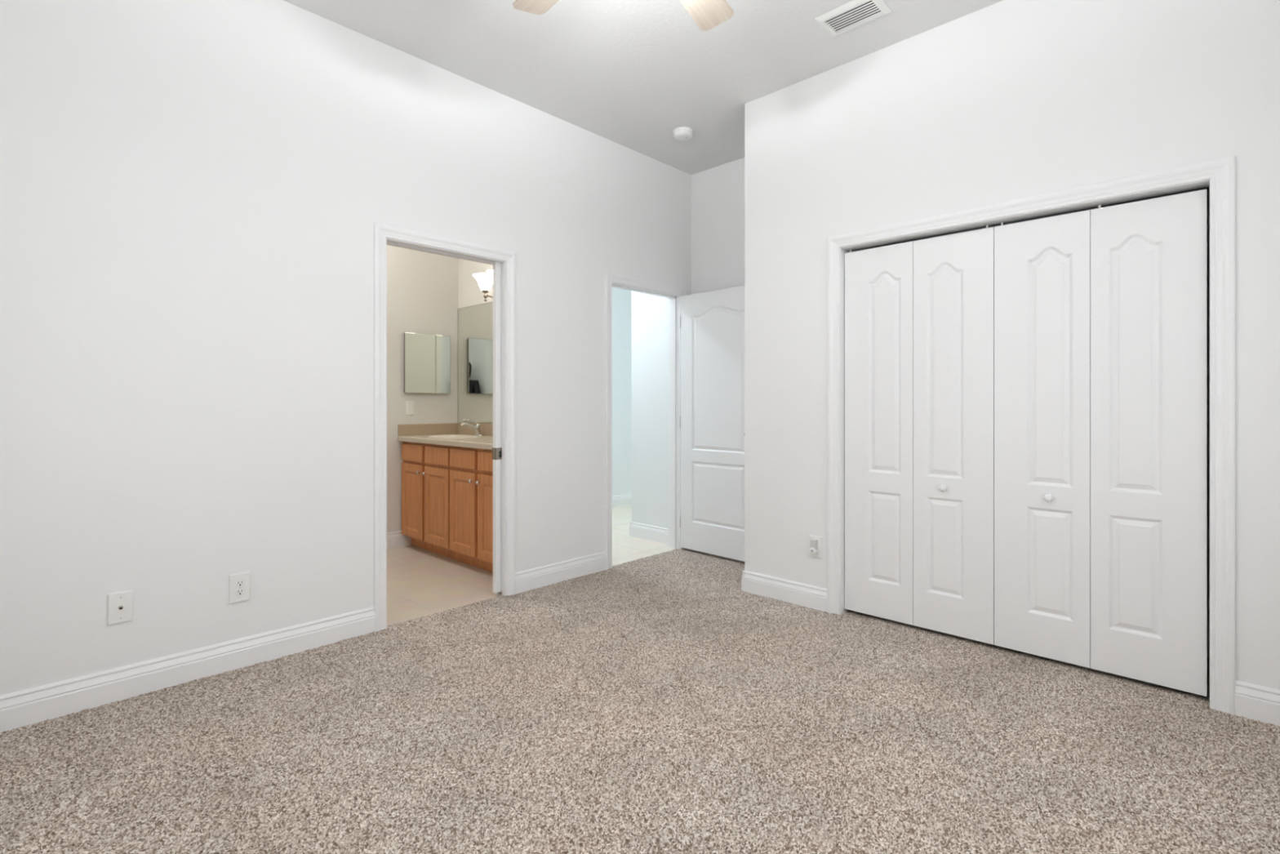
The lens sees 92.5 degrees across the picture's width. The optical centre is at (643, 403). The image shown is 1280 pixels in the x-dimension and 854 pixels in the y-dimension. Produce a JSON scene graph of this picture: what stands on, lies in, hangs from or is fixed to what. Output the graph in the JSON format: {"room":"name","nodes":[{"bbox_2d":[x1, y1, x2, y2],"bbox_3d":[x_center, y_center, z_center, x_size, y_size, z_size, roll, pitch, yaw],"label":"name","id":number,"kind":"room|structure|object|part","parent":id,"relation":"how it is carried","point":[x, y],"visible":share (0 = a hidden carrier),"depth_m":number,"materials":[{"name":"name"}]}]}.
{"room":"empty bedroom","nodes":[
{"label":"empty bedroom","id":0,"kind":"room"},
{"bbox_2d":[0,0,691,695],"bbox_3d":[-1.199,-0.340,3.446,0.120,3.068,4.690,0,0,43],"label":"wall","id":1,"kind":"structure","parent":0,"point":[193,193],"depth_m":2.71,"materials":[{"name":"white paint"}]},
{"bbox_2d":[107,590,133,624],"bbox_3d":[-2.071,0.809,2.427,0.016,0.120,0.076,0,0,43],"label":"cable wall plate","id":2,"kind":"object","parent":1,"relation":"attached to","point":[120,605],"visible":1,"depth_m":2.43,"materials":[{"name":"white plastic"}]},
{"bbox_2d":[0,606,374,732],"bbox_3d":[-2.033,1.115,2.468,0.015,0.138,1.883,0,0,43],"label":"baseboard","id":3,"kind":"structure","parent":1,"relation":"attached to","point":[26,707],"depth_m":2.54,"materials":[{"name":"white paint"}]},
{"bbox_2d":[229,571,249,603],"bbox_3d":[-1.795,0.818,2.722,0.011,0.126,0.079,0,0,43],"label":"electrical outlet","id":4,"kind":"object","parent":1,"relation":"attached to","point":[239,583],"visible":1,"depth_m":2.72,"materials":[{"name":"white plastic"}]},
{"bbox_2d":[235,588,244,595],"bbox_3d":[-1.792,0.838,2.720,0.003,0.028,0.034,0,0,43],"label":"receptacle","id":5,"kind":"object","parent":4,"relation":"attached to","point":[238,592],"depth_m":2.72,"materials":[{"name":"white plastic"}]},
{"bbox_2d":[235,579,244,586],"bbox_3d":[-1.792,0.798,2.720,0.003,0.028,0.034,0,0,43],"label":"receptacle","id":6,"kind":"object","parent":4,"relation":"attached to","point":[238,583],"depth_m":2.72,"materials":[{"name":"white plastic"}]},
{"bbox_2d":[373,222,515,631],"bbox_3d":[-1.138,0.129,3.509,0.157,2.110,0.859,0,0,43],"label":"door frame","id":7,"kind":"structure","parent":1,"relation":"attached to","point":[384,235],"depth_m":3.25,"materials":[{"name":"white paint"}]},
{"bbox_2d":[492,262,502,592],"bbox_3d":[-0.659,0.146,4.012,0.040,2.020,0.742,0,0,43],"label":"door","id":8,"kind":"structure","parent":1,"relation":"in","point":[497,267],"depth_m":3.74,"materials":[{"name":"white paint"}]},
{"bbox_2d":[515,551,606,593],"bbox_3d":[-0.532,1.115,4.050,0.015,0.138,0.761,0,0,43],"label":"baseboard","id":9,"kind":"structure","parent":1,"relation":"attached to","point":[544,575],"depth_m":4.02,"materials":[{"name":"white paint"}]},
{"bbox_2d":[604,271,686,569],"bbox_3d":[-0.013,0.128,4.696,0.157,2.112,0.890,0,0,43],"label":"door frame","id":10,"kind":"structure","parent":1,"relation":"attached to","point":[673,293],"depth_m":4.92,"materials":[{"name":"white paint"}]},
{"bbox_2d":[679,285,744,561],"bbox_3d":[0.544,0.148,4.630,0.102,2.008,0.760,0,0,-45],"label":"door","id":11,"kind":"structure","parent":1,"relation":"in","point":[712,323],"depth_m":4.67,"materials":[{"name":"white paint"}]},
{"bbox_2d":[386,244,457,533],"bbox_3d":[-2.514,-0.340,4.600,0.100,3.068,2.415,0,0,43],"label":"wall","id":12,"kind":"structure","parent":0,"point":[422,287],"depth_m":5.13,"materials":[{"name":"white paint"}]},
{"bbox_2d":[386,530,411,548],"bbox_3d":[-2.624,1.121,4.401,0.015,0.138,1.974,0,0,43],"label":"baseboard","id":13,"kind":"structure","parent":12,"relation":"attached to","point":[394,539],"depth_m":5.03,"materials":[{"name":"white paint"}]},
{"bbox_2d":[405,400,413,414],"bbox_3d":[-1.951,0.038,5.112,0.012,0.116,0.072,0,0,43],"label":"light switch","id":14,"kind":"object","parent":12,"relation":"attached to","point":[409,404],"visible":1,"depth_m":5.11,"materials":[{"name":"white plastic"}]},
{"bbox_2d":[404,332,450,393],"bbox_3d":[-1.841,-0.335,5.214,0.033,0.504,0.410,0,0,43],"label":"medicine cabinet","id":15,"kind":"object","parent":12,"relation":"attached to","point":[427,357],"visible":1,"depth_m":5.20,"materials":[{"name":"mirror"}]},
{"bbox_2d":[397,422,457,435],"bbox_3d":[-1.829,0.222,5.234,0.018,0.095,0.549,0,0,43],"label":"backsplash","id":16,"kind":"structure","parent":12,"relation":"attached to","point":[409,429],"depth_m":5.21,"materials":[{"name":"beige stone"}]},
{"bbox_2d":[457,258,493,308],"bbox_3d":[-1.047,-0.340,4.956,1.739,3.068,0.120,0,0,43],"label":"wall","id":17,"kind":"structure","parent":0,"point":[469,292],"depth_m":5.30,"materials":[{"name":"white paint"}]},
{"bbox_2d":[457,302,493,424],"bbox_3d":[-1.057,-0.332,4.878,1.630,1.011,0.006,0,0,43],"label":"wall mirror","id":18,"kind":"object","parent":17,"relation":"attached to","point":[475,322],"visible":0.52,"depth_m":5.23,"materials":[{"name":"mirror"}]},
{"bbox_2d":[457,422,493,435],"bbox_3d":[-1.054,0.222,4.865,1.615,0.095,0.018,0,0,43],"label":"backsplash","id":19,"kind":"structure","parent":17,"relation":"attached to","point":[486,429],"depth_m":5.15,"materials":[{"name":"beige stone"}]},
{"bbox_2d":[472,269,493,302],"bbox_3d":[-1.096,-0.909,4.747,0.600,0.207,0.250,0,0,43],"label":"vanity light","id":20,"kind":"object","parent":17,"relation":"attached to","point":[485,281],"visible":0.34,"depth_m":4.82,"materials":[{"name":"white glass"}]},
{"bbox_3d":[-1.258,-0.953,4.867,0.200,0.120,0.200,0,0,43],"label":"lamp shade","id":21,"kind":"part","parent":20,"relation":"part of","materials":[{"name":"white glass"}]},
{"bbox_2d":[481,289,488,302],"bbox_3d":[-1.258,-0.854,4.867,0.056,0.095,0.056,0,0,43],"label":"socket","id":22,"kind":"object","parent":20,"relation":"attached to","point":[485,295],"depth_m":4.86,"materials":[{"name":"brown metal"}]},
{"bbox_3d":[-1.113,-0.953,4.729,0.200,0.120,0.200,0,0,43],"label":"lamp shade","id":23,"kind":"part","parent":20,"relation":"part of","materials":[{"name":"white glass"}]},
{"bbox_2d":[612,287,631,496],"bbox_3d":[-0.274,-0.340,7.107,0.100,3.068,4.065,0,0,43],"label":"wall","id":24,"kind":"structure","parent":0,"point":[621,298],"depth_m":7.04,"materials":[{"name":"white paint"}]},
{"bbox_2d":[612,493,631,507],"bbox_3d":[-0.233,1.121,7.067,0.015,0.138,4.065,0,0,43],"label":"baseboard","id":25,"kind":"structure","parent":24,"relation":"attached to","point":[625,499],"depth_m":7.04,"materials":[{"name":"white paint"}]},
{"bbox_2d":[282,0,1003,174],"bbox_3d":[0.584,-1.924,3.878,5.790,0.100,7.770,0,0,43],"label":"ceiling","id":26,"kind":"structure","parent":0,"point":[628,73],"depth_m":3.25,"materials":[{"name":"white paint"}]},
{"bbox_2d":[512,0,733,31],"bbox_3d":[-0.040,-1.598,1.954,1.247,0.552,1.277,0,0,43],"label":"ceiling fan","id":27,"kind":"object","parent":26,"relation":"hanging from","point":[707,15],"visible":1,"depth_m":2.40,"materials":[{"name":"white plastic"}]},
{"bbox_3d":[-0.306,-1.541,2.236,0.145,0.006,0.468,-15,10,-41],"label":"blade","id":28,"kind":"part","parent":27,"relation":"part of","materials":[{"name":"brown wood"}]},
{"bbox_3d":[0.190,-1.541,2.288,0.145,0.006,0.468,-13,-6,29],"label":"blade","id":29,"kind":"part","parent":27,"relation":"part of","materials":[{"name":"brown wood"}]},
{"bbox_2d":[672,126,693,140],"bbox_3d":[0.270,-1.850,4.226,0.140,0.048,0.140,0,0,43],"label":"smoke detector","id":30,"kind":"object","parent":26,"relation":"attached to","point":[683,133],"visible":1,"depth_m":4.18,"materials":[{"name":"white plastic"}]},
{"bbox_2d":[814,0,892,37],"bbox_3d":[1.010,-1.867,2.959,0.297,0.013,0.207,0,0,43],"label":"ceiling vent","id":31,"kind":"object","parent":26,"relation":"in","point":[852,15],"visible":1,"depth_m":2.95,"materials":[{"name":"white plastic"}]},
{"bbox_2d":[631,291,668,528],"bbox_3d":[1.157,-0.340,6.401,0.530,3.068,3.120,0,0,43],"label":"wall","id":32,"kind":"structure","parent":0,"point":[650,313],"depth_m":5.30,"materials":[{"name":"white paint"}]},
{"bbox_2d":[629,521,668,544],"bbox_3d":[1.146,1.121,6.401,0.545,0.138,3.135,0,0,43],"label":"baseboard","id":33,"kind":"structure","parent":32,"relation":"attached to","point":[654,533],"depth_m":5.28,"materials":[{"name":"white paint"}]},
{"bbox_2d":[386,504,1209,699],"bbox_3d":[0.584,1.207,3.878,5.790,0.054,7.770,0,0,43],"label":"floor","id":34,"kind":"structure","parent":0,"point":[421,582],"depth_m":4.09,"materials":[{"name":"beige tile"}]},
{"bbox_2d":[401,441,493,572],"bbox_3d":[-1.249,0.745,4.672,1.633,0.869,0.564,0,0,43],"label":"vanity cabinet","id":35,"kind":"object","parent":34,"relation":"on","point":[447,491],"visible":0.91,"depth_m":4.51,"materials":[{"name":"brown wood"}]},
{"bbox_3d":[-1.848,0.397,4.912,0.351,0.131,0.028,0,0,43],"label":"drawer","id":36,"kind":"part","parent":35,"relation":"part of","materials":[{"name":"brown wood"}]},
{"bbox_3d":[-1.848,0.779,4.912,0.351,0.585,0.028,0,0,43],"label":"door","id":37,"kind":"part","parent":35,"relation":"part of","materials":[{"name":"brown wood"}]},
{"bbox_3d":[-1.561,0.397,4.640,0.362,0.131,0.028,0,0,43],"label":"drawer","id":38,"kind":"part","parent":35,"relation":"part of","materials":[{"name":"brown wood"}]},
{"bbox_3d":[-1.561,0.779,4.640,0.362,0.585,0.028,0,0,43],"label":"door","id":39,"kind":"part","parent":35,"relation":"part of","materials":[{"name":"brown wood"}]},
{"bbox_2d":[396,422,493,449],"bbox_3d":[-1.245,0.284,4.676,1.633,0.221,0.555,0,0,43],"label":"countertop","id":40,"kind":"structure","parent":35,"relation":"on","point":[455,434],"depth_m":5.07,"materials":[{"name":"beige stone"}]},
{"bbox_2d":[426,435,479,438],"bbox_3d":[-1.531,0.330,4.925,0.510,0.130,0.370,0,0,43],"label":"basin","id":41,"kind":"object","parent":40,"relation":"in","point":[433,436],"depth_m":5.08,"materials":[{"name":"white ceramic"}]},
{"bbox_2d":[461,418,483,435],"bbox_3d":[-1.421,0.199,5.041,0.150,0.141,0.182,0,0,43],"label":"faucet","id":42,"kind":"object","parent":40,"relation":"on","point":[476,428],"visible":0.99,"depth_m":5.04,"materials":[{"name":"silver metal"}]},
{"bbox_3d":[-1.423,0.158,5.038,0.016,0.060,0.142,0,0,43],"label":"lever","id":43,"kind":"part","parent":42,"relation":"part of","materials":[{"name":"silver metal"}]},
{"bbox_3d":[-1.421,0.211,5.041,0.047,0.108,0.181,0,0,43],"label":"spout","id":44,"kind":"part","parent":42,"relation":"part of","materials":[{"name":"silver metal"}]},
{"bbox_3d":[-1.288,0.397,4.381,0.345,0.131,0.028,0,0,43],"label":"drawer","id":45,"kind":"part","parent":35,"relation":"part of","materials":[{"name":"brown wood"}]},
{"bbox_3d":[-1.288,0.779,4.381,0.345,0.585,0.028,0,0,43],"label":"door","id":46,"kind":"part","parent":35,"relation":"part of","materials":[{"name":"brown wood"}]},
{"bbox_3d":[-1.010,0.397,4.117,0.349,0.131,0.028,0,0,43],"label":"drawer","id":47,"kind":"part","parent":35,"relation":"part of","materials":[{"name":"brown wood"}]},
{"bbox_3d":[-1.010,0.779,4.117,0.349,0.585,0.028,0,0,43],"label":"door","id":48,"kind":"part","parent":35,"relation":"part of","materials":[{"name":"brown wood"}]},
{"bbox_2d":[0,548,1279,853],"bbox_3d":[0.190,1.173,2.142,3.736,0.010,4.473,0,0,43],"label":"carpet","id":49,"kind":"object","parent":34,"relation":"on","point":[656,704],"visible":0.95,"depth_m":2.09,"materials":[{"name":"beige carpet"}]},
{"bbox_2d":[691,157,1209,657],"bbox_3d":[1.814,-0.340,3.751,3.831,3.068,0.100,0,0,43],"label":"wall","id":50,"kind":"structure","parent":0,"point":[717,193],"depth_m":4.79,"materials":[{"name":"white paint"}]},
{"bbox_2d":[744,0,1279,689],"bbox_3d":[1.694,-0.340,2.900,2.833,3.068,0.100,0,0,43],"label":"wall","id":51,"kind":"structure","parent":0,"point":[1005,100],"depth_m":2.88,"materials":[{"name":"white paint"}]},
{"bbox_2d":[808,534,822,557],"bbox_3d":[0.972,0.818,3.492,0.079,0.120,0.036,0,0,43],"label":"electrical outlet","id":52,"kind":"object","parent":51,"relation":"attached to","point":[815,542],"visible":1,"depth_m":3.48,"materials":[{"name":"white plastic"}]},
{"bbox_2d":[844,225,994,644],"bbox_3d":[1.396,0.147,3.177,0.745,2.006,0.061,0,0,43],"label":"door","id":53,"kind":"structure","parent":51,"relation":"in","point":[919,314],"depth_m":3.14,"materials":[{"name":"white paint"}]},
{"bbox_3d":[1.496,0.423,3.060,0.035,0.035,0.029,0,0,43],"label":"knob","id":54,"kind":"part","parent":53,"relation":"part of","materials":[{"name":"white paint"}]},
{"bbox_2d":[826,155,1235,715],"bbox_3d":[1.666,0.126,2.914,1.648,2.116,0.118,0,0,43],"label":"door frame","id":55,"kind":"structure","parent":51,"relation":"attached to","point":[1219,175],"depth_m":2.48,"materials":[{"name":"white paint"}]},
{"bbox_2d":[994,189,1206,696],"bbox_3d":[1.939,0.147,2.662,0.745,2.006,0.061,0,0,43],"label":"door","id":56,"kind":"structure","parent":51,"relation":"in","point":[1100,313],"depth_m":2.63,"materials":[{"name":"white paint"}]},
{"bbox_3d":[1.819,0.423,2.753,0.035,0.035,0.029,0,0,43],"label":"knob","id":57,"kind":"part","parent":56,"relation":"part of","materials":[{"name":"white paint"}]},
{"bbox_2d":[1235,680,1279,725],"bbox_3d":[2.413,1.115,2.139,0.503,0.138,0.015,0,0,43],"label":"baseboard","id":58,"kind":"structure","parent":51,"relation":"attached to","point":[1252,701],"depth_m":2.27,"materials":[{"name":"white paint"}]},
{"bbox_3d":[0.944,-0.340,4.094,0.100,3.068,0.600,0,0,43],"label":"wall","id":59,"kind":"structure","parent":0,"visible":0},
{"bbox_2d":[741,569,827,612],"bbox_3d":[1.069,1.115,3.897,0.583,0.138,0.715,0,0,43],"label":"baseboard","id":60,"kind":"structure","parent":59,"relation":"attached to","point":[802,594],"depth_m":3.63,"materials":[{"name":"white paint"}]}
]}

